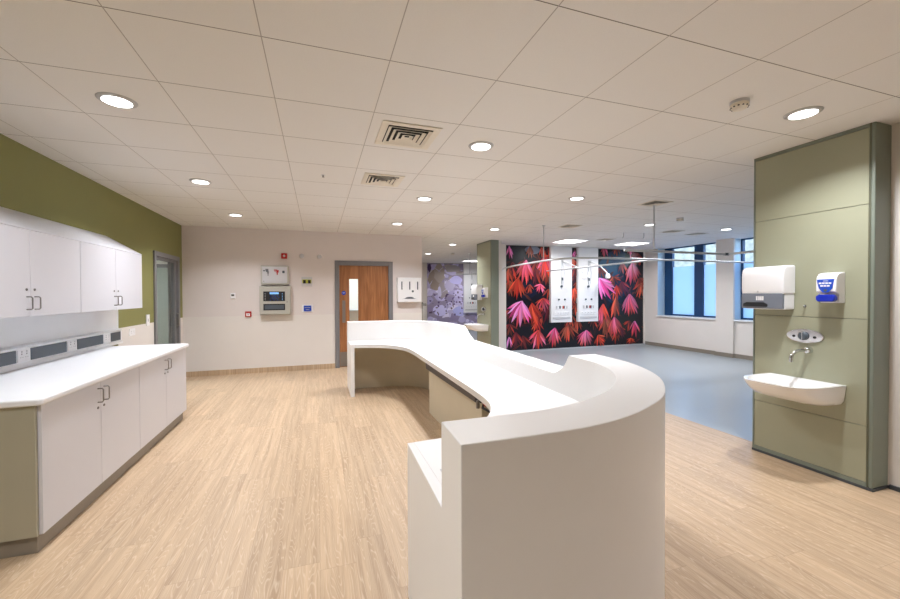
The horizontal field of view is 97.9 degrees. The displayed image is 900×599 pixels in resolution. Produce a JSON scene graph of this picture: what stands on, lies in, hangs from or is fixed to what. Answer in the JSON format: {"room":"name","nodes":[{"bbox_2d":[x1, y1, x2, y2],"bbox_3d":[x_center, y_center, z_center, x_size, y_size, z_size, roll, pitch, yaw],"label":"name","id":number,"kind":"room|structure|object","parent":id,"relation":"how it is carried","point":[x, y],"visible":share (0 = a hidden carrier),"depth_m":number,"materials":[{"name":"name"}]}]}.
{"room":"hospital interior","nodes":[
{"label":"hospital interior","id":0,"kind":"room"},
{"bbox_2d":[0,133,182,345],"bbox_3d":[-3.938,0.060,4.584,0.120,2.611,17.600,0,1,-19],"label":"wall","id":1,"kind":"structure","parent":0,"point":[33,183],"depth_m":4.00,"materials":[{"name":"green paint"}]},
{"bbox_2d":[0,224,80,317],"bbox_3d":[-3.035,-0.180,2.659,0.366,0.595,1.210,0,1,-19],"label":"upper cabinet","id":2,"kind":"object","parent":1,"relation":"attached to","point":[40,272],"visible":1,"depth_m":2.77,"materials":[{"name":"laminate"}]},
{"bbox_2d":[0,310,117,347],"bbox_3d":[-3.374,0.233,3.114,0.008,0.240,3.050,0,1,-19],"label":"backsplash","id":3,"kind":"structure","parent":1,"relation":"attached to","point":[14,331],"depth_m":3.43,"materials":[{"name":"laminate"}]},
{"bbox_2d":[0,207,141,254],"bbox_3d":[-3.185,-0.585,3.042,0.327,0.202,2.812,0,1,-19],"label":"cabinet top","id":4,"kind":"object","parent":1,"relation":"attached to","point":[9,217],"visible":0.75,"depth_m":3.19,"materials":[{"name":"laminate"}]},
{"bbox_2d":[79,242,141,312],"bbox_3d":[-3.422,-0.193,3.807,0.366,0.595,1.210,0,1,-19],"label":"upper cabinet","id":5,"kind":"object","parent":1,"relation":"attached to","point":[110,279],"visible":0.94,"depth_m":3.72,"materials":[{"name":"laminate"}]},
{"bbox_2d":[146,314,149,325],"bbox_3d":[-4.119,0.281,5.349,0.014,0.150,0.100,0,1,-19],"label":"light switch","id":6,"kind":"object","parent":1,"relation":"attached to","point":[147,316],"visible":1,"depth_m":5.34,"materials":[{"name":"white plastic"}]},
{"bbox_2d":[118,318,182,345],"bbox_3d":[-4.231,0.838,5.666,0.004,1.030,2.300,0,1,-19],"label":"sheeting","id":7,"kind":"object","parent":1,"relation":"attached to","point":[144,335],"visible":0.29,"depth_m":5.14,"materials":[{"name":"beige plastic"}]},
{"bbox_2d":[129,328,134,335],"bbox_3d":[-3.967,0.407,4.895,0.011,0.088,0.150,0,1,-19],"label":"wall socket","id":8,"kind":"object","parent":7,"relation":"attached to","point":[131,331],"visible":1,"depth_m":4.89,"materials":[{"name":"white plastic"}]},
{"bbox_2d":[153,250,180,344],"bbox_3d":[-4.414,0.323,6.052,0.170,2.050,1.060,0,1,-19],"label":"door frame","id":9,"kind":"structure","parent":1,"relation":"in","point":[174,327],"depth_m":6.43,"materials":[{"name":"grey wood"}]},
{"bbox_2d":[157,260,167,263],"bbox_3d":[-5.551,0.045,6.256,1.870,2.611,3.800,0,1,-19],"label":"wall","id":10,"kind":"structure","parent":0,"point":[158,261],"depth_m":8.03,"materials":[{"name":"white paint"}]},
{"bbox_2d":[157,264,168,343],"bbox_3d":[-5.820,0.302,8.047,0.800,2.050,0.040,0,1,-19],"label":"door","id":11,"kind":"structure","parent":10,"relation":"in","point":[162,269],"depth_m":8.02,"materials":[{"name":"grey"}]},
{"bbox_2d":[181,225,421,316],"bbox_3d":[-2.608,0.017,7.479,4.250,2.611,0.120,0,1,-19],"label":"wall","id":12,"kind":"structure","parent":0,"point":[218,262],"depth_m":7.19,"materials":[{"name":"beige paint"}]},
{"bbox_2d":[230,293,234,298],"bbox_3d":[-3.864,-0.066,6.978,0.080,0.100,0.027,0,1,-19],"label":"thermostat","id":13,"kind":"object","parent":12,"relation":"attached to","point":[232,295],"visible":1,"depth_m":6.97,"materials":[{"name":"white plastic"}]},
{"bbox_2d":[245,311,251,316],"bbox_3d":[-3.628,0.262,7.052,0.100,0.100,0.045,0,1,-19],"label":"fire alarm call point","id":14,"kind":"object","parent":12,"relation":"attached to","point":[247,313],"visible":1,"depth_m":7.04,"materials":[{"name":"red plastic"}]},
{"bbox_2d":[186,363,334,376],"bbox_3d":[-2.580,1.278,7.429,4.250,0.090,0.014,0,1,-19],"label":"baseboard","id":15,"kind":"structure","parent":12,"relation":"attached to","point":[315,366],"depth_m":7.12,"materials":[{"name":"brown wood"}]},
{"bbox_2d":[261,265,288,284],"bbox_3d":[-3.200,-0.446,7.167,0.465,0.340,0.084,0,1,-19],"label":"panel","id":16,"kind":"object","parent":12,"relation":"attached to","point":[269,274],"visible":1,"depth_m":7.13,"materials":[{"name":"grey"}]},
{"bbox_2d":[259,286,290,314],"bbox_3d":[-3.188,0.019,7.157,0.515,0.520,0.121,0,1,-19],"label":"panel","id":17,"kind":"object","parent":12,"relation":"attached to","point":[274,300],"visible":1,"depth_m":7.11,"materials":[{"name":"grey"}]},
{"bbox_2d":[281,253,286,258],"bbox_3d":[-3.056,-0.802,7.224,0.100,0.100,0.060,0,1,-19],"label":"beacon","id":18,"kind":"object","parent":12,"relation":"attached to","point":[283,255],"visible":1,"depth_m":7.21,"materials":[{"name":"red plastic"}]},
{"bbox_2d":[299,253,304,258],"bbox_3d":[-2.773,-0.815,7.339,0.110,0.110,0.022,0,1,-19],"label":"disc","id":19,"kind":"object","parent":12,"relation":"attached to","point":[301,255],"visible":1,"depth_m":7.33,"materials":[{"name":"grey plastic"}]},
{"bbox_2d":[183,313,421,371],"bbox_3d":[-2.585,0.806,7.431,4.250,1.035,0.004,0,1,-19],"label":"sheeting","id":20,"kind":"object","parent":12,"relation":"attached to","point":[222,342],"visible":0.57,"depth_m":7.13,"materials":[{"name":"white plastic"}]},
{"bbox_2d":[301,277,311,285],"bbox_3d":[-2.690,-0.336,7.369,0.190,0.180,0.030,0,1,-19],"label":"switch","id":21,"kind":"object","parent":12,"relation":"attached to","point":[306,281],"visible":1,"depth_m":7.36,"materials":[{"name":"grey plastic"}]},
{"bbox_2d":[302,305,312,311],"bbox_3d":[-2.680,0.167,7.384,0.200,0.135,0.019,0,1,-19],"label":"plate","id":22,"kind":"object","parent":12,"relation":"attached to","point":[305,308],"visible":1,"depth_m":7.37,"materials":[{"name":"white plastic"}]},
{"bbox_2d":[335,260,392,367],"bbox_3d":[-1.700,0.280,7.782,1.120,2.070,0.152,0,1,-19],"label":"door","id":23,"kind":"structure","parent":12,"relation":"in","point":[375,278],"depth_m":7.72,"materials":[{"name":"brown wood"}]},
{"bbox_2d":[397,278,420,301],"bbox_3d":[-0.831,-0.193,7.947,0.490,0.495,0.123,0,1,-19],"label":"dispenser","id":24,"kind":"object","parent":12,"relation":"attached to","point":[408,289],"visible":1,"depth_m":7.89,"materials":[{"name":"white plastic"}]},
{"bbox_2d":[339,279,357,320],"bbox_3d":[-2.365,-0.005,9.060,2.700,2.611,2.720,0,1,-19],"label":"wall","id":25,"kind":"structure","parent":0,"point":[353,283],"depth_m":10.33,"materials":[{"name":"beige paint"}]},
{"bbox_2d":[422,263,468,329],"bbox_3d":[0.601,-0.101,15.450,7.000,2.611,0.100,0,1,-19],"label":"wall","id":26,"kind":"structure","parent":0,"point":[424,265],"depth_m":14.87,"materials":[{"name":"beige paint"}]},
{"bbox_2d":[427,263,476,324],"bbox_3d":[0.776,-0.126,15.446,3.470,2.540,0.019,0,1,-19],"label":"mural","id":27,"kind":"object","parent":26,"relation":"attached to","point":[444,287],"visible":0.51,"depth_m":15.13},
{"bbox_2d":[463,264,476,312],"bbox_3d":[0.835,-0.444,15.380,0.619,1.917,0.141,0,1,-19],"label":"panel","id":28,"kind":"object","parent":27,"relation":"attached to","point":[469,306],"visible":0.88,"depth_m":15.34,"materials":[{"name":"grey plastic"}]},
{"bbox_2d":[0,0,899,263],"bbox_3d":[0.419,-1.312,6.088,13.300,0.060,17.900,0,1,-19],"label":"ceiling","id":29,"kind":"structure","parent":0,"point":[618,105],"depth_m":2.47,"materials":[{"name":"tile"}]},
{"bbox_2d":[95,92,137,108],"bbox_3d":[-2.046,-1.218,2.410,0.205,0.011,0.205,0,1,-19],"label":"recessed light","id":30,"kind":"object","parent":29,"relation":"in","point":[113,99],"visible":1,"depth_m":2.39,"materials":[{"name":"grey plastic"}]},
{"bbox_2d":[101,96,132,107],"bbox_3d":[-2.046,-1.217,2.410,0.151,0.010,0.151,0,1,-19],"label":"diffuser","id":31,"kind":"object","parent":30,"relation":"attached to","point":[116,101],"depth_m":2.40,"materials":[{"name":"white plastic"}]},
{"bbox_2d":[189,178,211,184],"bbox_3d":[-2.623,-1.238,4.125,0.205,0.011,0.205,0,1,-19],"label":"recessed light","id":32,"kind":"object","parent":29,"relation":"in","point":[194,180],"visible":1,"depth_m":4.09,"materials":[{"name":"white plastic"}]},
{"bbox_2d":[192,180,208,183],"bbox_3d":[-2.623,-1.238,4.125,0.151,0.010,0.151,0,1,-19],"label":"diffuser","id":33,"kind":"object","parent":32,"relation":"attached to","point":[194,181],"depth_m":4.10,"materials":[{"name":"white plastic"}]},
{"bbox_2d":[228,213,242,216],"bbox_3d":[-3.199,-1.259,5.851,0.205,0.011,0.205,0,1,-19],"label":"recessed light","id":34,"kind":"object","parent":29,"relation":"in","point":[230,214],"visible":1,"depth_m":5.82,"materials":[{"name":"white plastic"}]},
{"bbox_2d":[361,173,404,186],"bbox_3d":[-0.708,-1.242,4.101,0.400,0.018,0.400,0,1,-19],"label":"ceiling vent","id":35,"kind":"object","parent":29,"relation":"in","point":[368,178],"visible":1,"depth_m":4.07,"materials":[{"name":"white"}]},
{"bbox_2d":[374,120,442,149],"bbox_3d":[-0.325,-1.229,2.963,0.430,0.018,0.430,0,1,-19],"label":"ceiling vent","id":36,"kind":"object","parent":29,"relation":"in","point":[391,133],"visible":1,"depth_m":2.93,"materials":[{"name":"white metal"}]},
{"bbox_2d":[416,196,432,200],"bbox_3d":[-0.320,-1.258,4.900,0.205,0.011,0.205,0,1,-19],"label":"recessed light","id":37,"kind":"object","parent":29,"relation":"in","point":[422,198],"visible":1,"depth_m":4.86,"materials":[{"name":"white plastic"}]},
{"bbox_2d":[418,198,429,200],"bbox_3d":[-0.320,-1.257,4.900,0.151,0.010,0.151,0,1,-19],"label":"diffuser","id":38,"kind":"object","parent":37,"relation":"attached to","point":[421,199],"depth_m":4.91,"materials":[{"name":"white plastic"}]},
{"bbox_2d":[456,253,476,274],"bbox_3d":[0.883,-1.041,11.462,1.446,0.626,0.157,0,1,2],"label":"track","id":39,"kind":"object","parent":29,"relation":"hanging from","point":[469,253],"visible":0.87,"depth_m":11.42,"materials":[{"name":"grey metal"}]},
{"bbox_2d":[468,141,493,150],"bbox_3d":[0.251,-1.237,3.172,0.205,0.011,0.205,0,1,-19],"label":"recessed light","id":40,"kind":"object","parent":29,"relation":"in","point":[478,145],"visible":1,"depth_m":3.15,"materials":[{"name":"white plastic"}]},
{"bbox_2d":[472,144,489,150],"bbox_3d":[0.251,-1.236,3.172,0.151,0.010,0.151,0,1,-19],"label":"diffuser","id":41,"kind":"object","parent":40,"relation":"attached to","point":[476,147],"depth_m":3.18,"materials":[{"name":"white plastic"}]},
{"bbox_2d":[551,239,588,243],"bbox_3d":[2.729,-1.323,8.934,0.594,0.010,0.594,0,1,-19],"label":"recessed light","id":42,"kind":"object","parent":29,"relation":"in","point":[569,241],"visible":1,"depth_m":8.93,"materials":[{"name":"white plastic"}]},
{"bbox_2d":[553,240,586,242],"bbox_3d":[2.729,-1.325,8.934,0.554,0.006,0.554,0,1,-19],"label":"diffuser","id":43,"kind":"object","parent":42,"relation":"attached to","point":[560,241],"depth_m":8.93,"materials":[{"name":"white plastic"}]},
{"bbox_2d":[558,224,582,227],"bbox_3d":[2.129,-1.293,6.955,0.310,0.014,0.310,0,1,-19],"label":"ceiling vent","id":44,"kind":"object","parent":29,"relation":"in","point":[567,225],"visible":1,"depth_m":6.92,"materials":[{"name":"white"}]},
{"bbox_2d":[568,196,584,199],"bbox_3d":[1.587,-1.265,4.909,0.205,0.011,0.205,0,1,-19],"label":"recessed light","id":45,"kind":"object","parent":29,"relation":"in","point":[573,197],"visible":1,"depth_m":4.89,"materials":[{"name":"white plastic"}]},
{"bbox_2d":[570,197,582,199],"bbox_3d":[1.587,-1.264,4.909,0.151,0.010,0.151,0,1,-19],"label":"diffuser","id":46,"kind":"object","parent":45,"relation":"attached to","point":[571,198],"depth_m":4.89,"materials":[{"name":"white plastic"}]},
{"bbox_2d":[546,260,653,271],"bbox_3d":[2.962,-0.695,8.265,0.032,0.032,3.370,0,1,-19],"label":"track","id":47,"kind":"object","parent":29,"relation":"hanging from","point":[640,260],"visible":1,"depth_m":7.87,"materials":[{"name":"grey metal"}]},
{"bbox_2d":[598,238,613,240],"bbox_3d":[3.452,-1.321,8.667,0.310,0.014,0.310,0,1,-19],"label":"ceiling vent","id":48,"kind":"object","parent":29,"relation":"in","point":[604,239],"visible":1,"depth_m":8.61,"materials":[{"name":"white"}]},
{"bbox_2d":[502,225,752,270],"bbox_3d":[3.454,-0.988,7.229,5.534,0.641,2.718,0,1,18],"label":"track","id":49,"kind":"object","parent":29,"relation":"hanging from","point":[543,260],"visible":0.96,"depth_m":6.74,"materials":[{"name":"grey metal"}]},
{"bbox_2d":[614,242,648,245],"bbox_3d":[4.362,-1.336,9.420,0.594,0.010,0.594,0,1,-19],"label":"recessed light","id":50,"kind":"object","parent":29,"relation":"in","point":[626,243],"visible":1,"depth_m":9.34,"materials":[{"name":"white plastic"}]},
{"bbox_2d":[638,200,673,206],"bbox_3d":[2.718,-1.272,5.206,0.310,0.014,0.310,0,1,-19],"label":"ceiling vent","id":51,"kind":"object","parent":29,"relation":"in","point":[653,202],"visible":0.97,"depth_m":5.17,"materials":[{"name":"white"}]},
{"bbox_2d":[659,230,683,232],"bbox_3d":[4.292,-1.310,7.582,0.310,0.014,0.310,0,1,-19],"label":"ceiling vent","id":52,"kind":"object","parent":29,"relation":"in","point":[669,231],"visible":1,"depth_m":7.53,"materials":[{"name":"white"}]},
{"bbox_2d":[623,205,724,254],"bbox_3d":[3.162,-0.963,5.454,1.830,0.641,0.058,0,1,-19],"label":"track","id":53,"kind":"object","parent":29,"relation":"hanging from","point":[630,250],"visible":0.96,"depth_m":5.32,"materials":[{"name":"grey metal"}]},
{"bbox_2d":[685,232,708,235],"bbox_3d":[4.972,-1.317,7.912,0.310,0.014,0.310,0,1,-19],"label":"ceiling vent","id":54,"kind":"object","parent":29,"relation":"in","point":[697,233],"visible":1,"depth_m":7.90,"materials":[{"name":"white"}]},
{"bbox_2d":[729,97,749,111],"bbox_3d":[1.810,-1.213,2.453,0.104,0.052,0.104,0,1,-19],"label":"smoke detector","id":55,"kind":"object","parent":29,"relation":"attached to","point":[739,104],"visible":1,"depth_m":2.42,"materials":[{"name":"grey plastic"}]},
{"bbox_2d":[728,250,753,254],"bbox_3d":[4.261,-0.963,5.154,0.060,0.641,1.272,0,1,-16],"label":"track","id":56,"kind":"object","parent":29,"relation":"hanging from","point":[752,251],"visible":0.12,"depth_m":5.55,"materials":[{"name":"grey metal"}]},
{"bbox_2d":[783,106,823,119],"bbox_3d":[2.354,-1.238,2.614,0.205,0.011,0.205,0,1,-19],"label":"recessed light","id":57,"kind":"object","parent":29,"relation":"in","point":[802,113],"visible":1,"depth_m":2.60,"materials":[{"name":"white plastic"}]},
{"bbox_2d":[788,109,818,119],"bbox_3d":[2.354,-1.237,2.614,0.151,0.010,0.151,0,1,-19],"label":"diffuser","id":58,"kind":"object","parent":57,"relation":"attached to","point":[799,114],"depth_m":2.61,"materials":[{"name":"white plastic"}]},
{"bbox_2d":[0,330,899,598],"bbox_3d":[1.388,1.351,6.393,11.310,0.060,17.800,0,1,-19],"label":"floor","id":59,"kind":"structure","parent":0,"point":[281,484],"depth_m":2.59,"materials":[{"name":"brown wood"}]},
{"bbox_2d":[0,367,139,542],"bbox_3d":[-2.773,0.930,2.613,0.796,0.715,1.258,0,1,-19],"label":"base cabinet","id":60,"kind":"object","parent":59,"relation":"on","point":[54,454],"visible":0.86,"depth_m":2.31,"materials":[{"name":"laminate"}]},
{"bbox_2d":[0,413,182,558],"bbox_3d":[-2.994,1.331,3.194,0.722,0.100,2.445,0,1,-19],"label":"plinth","id":61,"kind":"object","parent":59,"relation":"on","point":[21,547],"visible":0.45,"depth_m":2.45,"materials":[{"name":"plastic"}]},
{"bbox_2d":[139,348,186,448],"bbox_3d":[-3.173,0.916,3.799,0.796,0.715,1.240,0,1,-19],"label":"base cabinet","id":62,"kind":"object","parent":59,"relation":"on","point":[162,381],"visible":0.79,"depth_m":3.78,"materials":[{"name":"laminate"}]},
{"bbox_2d":[0,343,188,408],"bbox_3d":[-2.986,0.543,3.206,0.787,0.040,2.570,0,1,-19],"label":"countertop","id":63,"kind":"structure","parent":62,"relation":"on","point":[42,383],"depth_m":2.81,"materials":[{"name":"laminate"}]},
{"bbox_2d":[0,329,122,372],"bbox_3d":[-3.349,0.439,3.119,0.053,0.172,3.040,0,1,-19],"label":"power trunking","id":64,"kind":"object","parent":63,"relation":"on","point":[25,355],"visible":1,"depth_m":3.39,"materials":[{"name":"plastic"}]},
{"bbox_2d":[477,240,498,346],"bbox_3d":[0.866,-0.017,9.054,0.195,2.610,0.817,0,1,-19],"label":"column","id":65,"kind":"structure","parent":59,"relation":"on","point":[487,251],"depth_m":8.73,"materials":[{"name":"paint"}]},
{"bbox_2d":[463,323,488,331],"bbox_3d":[0.559,0.646,8.965,0.470,0.159,0.520,0,1,-19],"label":"washbasin","id":66,"kind":"object","parent":65,"relation":"attached to","point":[479,327],"visible":1,"depth_m":8.77,"materials":[{"name":"white ceramic"}]},
{"bbox_2d":[471,284,481,299],"bbox_3d":[0.627,-0.171,9.226,0.161,0.364,0.330,0,1,-19],"label":"dispenser","id":67,"kind":"object","parent":65,"relation":"attached to","point":[476,290],"visible":1,"depth_m":9.09,"materials":[{"name":"white plastic"}]},
{"bbox_2d":[471,284,481,294],"bbox_3d":[0.628,-0.233,9.226,0.157,0.239,0.330,0,1,-19],"label":"hood","id":68,"kind":"object","parent":67,"relation":"attached to","point":[475,289],"depth_m":9.09,"materials":[{"name":"white plastic"}]},
{"bbox_2d":[477,307,485,317],"bbox_3d":[0.701,0.296,9.012,0.164,0.258,0.256,0,1,-19],"label":"tap","id":69,"kind":"object","parent":65,"relation":"attached to","point":[483,309],"visible":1,"depth_m":8.99,"materials":[{"name":"silver metal"}]},
{"bbox_2d":[481,287,487,297],"bbox_3d":[0.780,-0.159,8.833,0.122,0.230,0.123,0,1,-19],"label":"soap dispenser","id":70,"kind":"object","parent":65,"relation":"attached to","point":[484,290],"visible":1,"depth_m":8.78,"materials":[{"name":"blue plastic"}]},
{"bbox_2d":[499,240,501,347],"bbox_3d":[0.978,-0.019,9.146,0.110,2.611,0.790,0,1,-19],"label":"pier","id":71,"kind":"object","parent":65,"relation":"attached to","point":[500,269],"visible":0.21,"depth_m":8.78,"materials":[{"name":"white paint"}]},
{"bbox_2d":[501,244,505,348],"bbox_3d":[1.150,-0.023,9.409,0.385,2.611,0.100,0,1,-19],"label":"pier","id":72,"kind":"object","parent":65,"relation":"attached to","point":[503,246],"visible":0.21,"depth_m":9.40,"materials":[{"name":"white paint"}]},
{"bbox_2d":[347,320,664,598],"bbox_3d":[-0.104,0.862,3.785,1.472,1.000,5.250,0,1,-19],"label":"reception desk","id":73,"kind":"object","parent":59,"relation":"on","point":[550,484],"visible":1,"depth_m":1.32,"materials":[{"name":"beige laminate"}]},
{"bbox_2d":[426,363,489,412],"bbox_3d":[0.092,0.750,3.533,0.195,0.108,1.720,0,1,-19],"label":"cable tray","id":74,"kind":"object","parent":73,"relation":"on","point":[429,367],"depth_m":3.38,"materials":[{"name":"black plastic"}]},
{"bbox_2d":[352,339,578,484],"bbox_3d":[-0.190,0.665,3.759,1.208,0.045,4.822,0,1,-19],"label":"countertop","id":75,"kind":"structure","parent":73,"relation":"on","point":[503,392],"depth_m":3.03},
{"bbox_2d":[714,351,733,357],"bbox_3d":[6.103,1.227,8.739,0.015,0.090,0.440,0,1,-19],"label":"baseboard","id":76,"kind":"object","parent":59,"relation":"on","point":[716,353],"visible":1,"depth_m":8.74,"materials":[{"name":"plastic"}]},
{"bbox_2d":[752,122,891,491],"bbox_3d":[2.943,0.053,3.169,0.195,2.610,0.817,0,1,-19],"label":"wall panel","id":77,"kind":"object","parent":59,"relation":"on","point":[823,205],"depth_m":2.99,"materials":[{"name":"green laminate"}]},
{"bbox_2d":[742,265,794,309],"bbox_3d":[2.704,-0.101,3.342,0.161,0.364,0.330,0,1,-19],"label":"dispenser","id":78,"kind":"object","parent":77,"relation":"attached to","point":[769,287],"visible":1,"depth_m":3.26,"materials":[{"name":"white plastic"}]},
{"bbox_2d":[742,265,794,293],"bbox_3d":[2.705,-0.163,3.342,0.157,0.239,0.330,0,1,-19],"label":"hood","id":79,"kind":"object","parent":78,"relation":"attached to","point":[769,279],"depth_m":3.26,"materials":[{"name":"white plastic"}]},
{"bbox_2d":[743,373,845,405],"bbox_3d":[2.635,0.716,3.081,0.470,0.159,0.520,0,1,-19],"label":"washbasin","id":80,"kind":"object","parent":77,"relation":"attached to","point":[790,388],"visible":1,"depth_m":2.96,"materials":[{"name":"white ceramic"}]},
{"bbox_2d":[786,329,823,361],"bbox_3d":[2.778,0.366,3.127,0.164,0.258,0.256,0,1,-19],"label":"tap","id":81,"kind":"object","parent":77,"relation":"attached to","point":[799,335],"visible":1,"depth_m":3.12,"materials":[{"name":"silver metal"}]},
{"bbox_2d":[816,272,844,302],"bbox_3d":[2.857,-0.089,2.949,0.122,0.230,0.123,0,1,-19],"label":"soap dispenser","id":82,"kind":"object","parent":77,"relation":"attached to","point":[830,287],"visible":1,"depth_m":2.91,"materials":[{"name":"white plastic"}]},
{"bbox_2d":[515,245,644,342],"bbox_3d":[3.287,-0.043,10.261,5.020,2.611,0.150,0,1,-19],"label":"wall","id":83,"kind":"structure","parent":0,"point":[515,245],"depth_m":10.89,"materials":[{"name":"white paint"}]},
{"bbox_2d":[506,245,643,350],"bbox_3d":[3.340,-0.050,10.176,4.245,2.568,0.044,0,1,-19],"label":"mural","id":84,"kind":"object","parent":83,"relation":"attached to","point":[620,296],"visible":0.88,"depth_m":10.11},
{"bbox_2d":[549,246,571,322],"bbox_3d":[2.819,-0.380,9.929,0.619,1.917,0.141,0,1,-19],"label":"panel","id":85,"kind":"object","parent":84,"relation":"attached to","point":[560,282],"visible":0.98,"depth_m":9.90,"materials":[{"name":"white plastic"}]},
{"bbox_2d":[562,260,586,278],"bbox_3d":[3.109,-0.753,9.814,0.624,0.495,0.123,0,1,12],"label":"lamp","id":86,"kind":"object","parent":85,"relation":"attached to","point":[584,276],"visible":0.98,"depth_m":9.76,"materials":[{"name":"white metal"}]},
{"bbox_2d":[576,247,597,321],"bbox_3d":[3.586,-0.386,10.187,0.619,1.917,0.141,0,1,-19],"label":"panel","id":87,"kind":"object","parent":84,"relation":"attached to","point":[587,289],"visible":1,"depth_m":10.16,"materials":[{"name":"grey plastic"}]},
{"bbox_2d":[589,261,609,278],"bbox_3d":[3.842,-0.769,10.073,0.514,0.475,0.122,0,1,26],"label":"lamp","id":88,"kind":"object","parent":87,"relation":"attached to","point":[607,276],"visible":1,"depth_m":9.98,"materials":[{"name":"white metal"}]},
{"bbox_2d":[513,343,644,351],"bbox_3d":[3.381,1.248,10.218,4.330,0.030,0.020,0,1,-19],"label":"baseboard","id":89,"kind":"structure","parent":83,"relation":"attached to","point":[640,343],"depth_m":10.17,"materials":[{"name":"grey plastic"}]},
{"bbox_2d":[645,249,752,355],"bbox_3d":[5.959,-0.047,9.816,0.320,2.611,14.000,0,1,-19],"label":"wall","id":90,"kind":"structure","parent":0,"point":[686,332],"depth_m":9.90,"materials":[{"name":"white paint"}]},
{"bbox_2d":[656,242,715,319],"bbox_3d":[5.958,-0.446,9.747,0.360,1.811,1.720,0,1,-19],"label":"window","id":91,"kind":"structure","parent":90,"relation":"in","point":[686,291],"depth_m":9.93,"materials":[{"name":"blue glass"}]},
{"bbox_2d":[645,341,752,360],"bbox_3d":[6.718,1.247,7.069,0.015,0.090,8.080,0,1,-19],"label":"baseboard","id":92,"kind":"structure","parent":90,"relation":"attached to","point":[746,357],"depth_m":9.53,"materials":[{"name":"plastic"}]},
{"bbox_2d":[715,238,734,353],"bbox_3d":[6.129,-0.034,8.733,0.050,2.611,0.400,0,1,-19],"label":"pier","id":93,"kind":"object","parent":90,"relation":"attached to","point":[725,272],"visible":1,"depth_m":8.70,"materials":[{"name":"white paint"}]},
{"bbox_2d":[734,237,753,321],"bbox_3d":[6.598,-0.424,7.847,0.360,1.811,1.710,0,1,-19],"label":"window","id":94,"kind":"structure","parent":90,"relation":"in","point":[746,315],"depth_m":8.63,"materials":[{"name":"blue glass"}]},
{"bbox_2d":[887,122,899,486],"bbox_3d":[3.843,0.079,0.905,0.140,2.611,5.660,0,1,-19],"label":"wall","id":95,"kind":"structure","parent":0,"point":[894,326],"depth_m":2.79,"materials":[{"name":"beige paint"}]},
{"bbox_2d":[889,484,899,491],"bbox_3d":[3.938,1.374,0.525,0.017,0.030,4.850,0,1,-19],"label":"baseboard","id":96,"kind":"structure","parent":95,"relation":"attached to","point":[892,487],"depth_m":2.79,"materials":[{"name":"grey plastic"}]},
{"label":"outside","id":97,"kind":"structure","parent":0,"visible":0},
{"bbox_3d":[20.033,1.304,17.315,31.000,0.200,60.000,0,1,-19],"label":"ground","id":98,"kind":"structure","parent":97,"visible":0},
{"bbox_2d":[674,239,753,317],"bbox_3d":[19.865,-2.030,16.164,4.400,6.500,26.400,0,1,-19],"label":"building","id":99,"kind":"structure","parent":98,"relation":"on","point":[749,244],"depth_m":23.35,"materials":[{"name":"brick"}]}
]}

